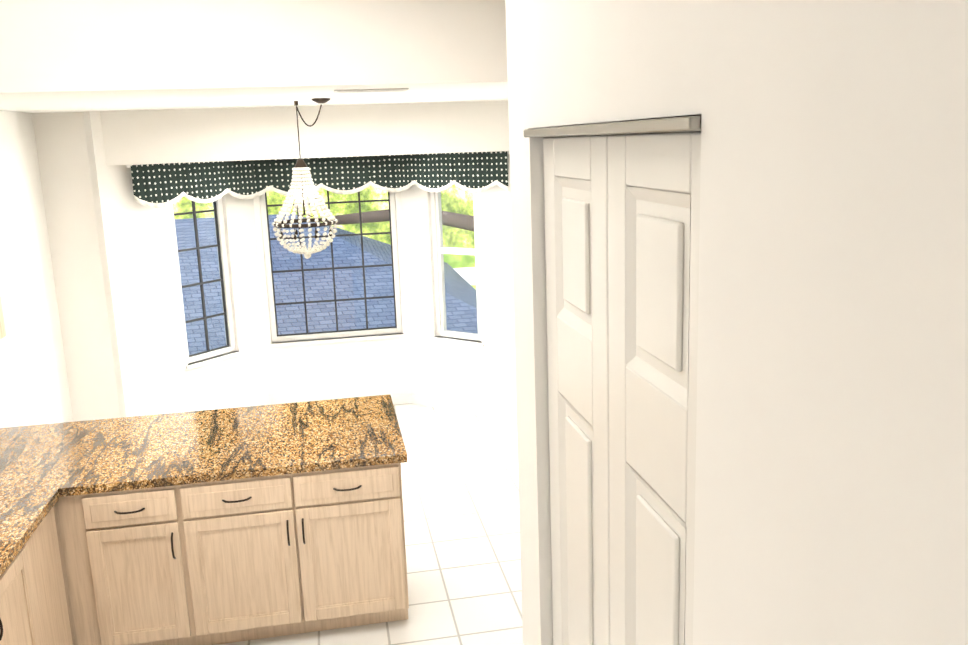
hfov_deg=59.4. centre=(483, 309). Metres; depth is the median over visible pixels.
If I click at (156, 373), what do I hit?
wall
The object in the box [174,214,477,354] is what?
roof
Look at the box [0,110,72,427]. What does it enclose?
wall
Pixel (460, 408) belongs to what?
baseboard
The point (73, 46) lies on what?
wall
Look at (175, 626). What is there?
base cabinet
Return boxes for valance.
[126,151,509,207]
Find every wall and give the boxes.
[0,0,507,94]
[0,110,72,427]
[32,101,509,421]
[83,111,516,417]
[505,0,967,644]
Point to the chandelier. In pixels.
(302, 181)
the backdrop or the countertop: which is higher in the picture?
the backdrop
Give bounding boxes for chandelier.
[272,98,337,258]
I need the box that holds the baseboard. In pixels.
[391,394,516,422]
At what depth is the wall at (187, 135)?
6.26 m
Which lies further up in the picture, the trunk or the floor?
the trunk
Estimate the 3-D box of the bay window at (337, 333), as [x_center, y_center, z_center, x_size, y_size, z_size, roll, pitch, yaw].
[-1.345,-0.508,7.515,1.158,1.538,0.070,-4,11,-10]
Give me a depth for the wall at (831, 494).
0.81 m
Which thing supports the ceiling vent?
in the ceiling
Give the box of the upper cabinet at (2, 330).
[0,295,6,338]
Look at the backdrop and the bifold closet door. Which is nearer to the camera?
the bifold closet door
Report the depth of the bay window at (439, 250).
7.36 m
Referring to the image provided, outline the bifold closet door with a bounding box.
[523,116,700,644]
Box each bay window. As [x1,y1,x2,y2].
[171,197,235,363]
[260,188,401,341]
[430,185,481,340]
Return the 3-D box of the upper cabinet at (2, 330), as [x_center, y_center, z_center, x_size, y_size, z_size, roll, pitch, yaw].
[-2.486,0.072,3.794,0.397,1.428,1.020,-4,11,-10]
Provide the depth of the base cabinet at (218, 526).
4.02 m
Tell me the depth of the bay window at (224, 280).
7.02 m
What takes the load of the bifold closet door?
in the wall at (831, 494)
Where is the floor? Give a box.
[217,403,522,644]
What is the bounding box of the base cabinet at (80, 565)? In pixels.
[0,474,203,644]
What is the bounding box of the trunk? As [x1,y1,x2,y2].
[335,209,473,230]
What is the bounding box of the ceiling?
[0,84,507,112]
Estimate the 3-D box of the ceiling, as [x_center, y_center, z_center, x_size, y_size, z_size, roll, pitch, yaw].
[-1.032,-1.387,5.322,4.290,0.120,2.020,-4,11,-10]
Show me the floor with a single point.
(460, 482)
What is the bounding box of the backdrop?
[173,184,475,288]
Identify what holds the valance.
attached to the wall at (156, 373)
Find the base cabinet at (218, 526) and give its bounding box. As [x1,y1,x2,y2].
[184,458,408,644]
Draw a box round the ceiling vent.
[334,88,408,92]

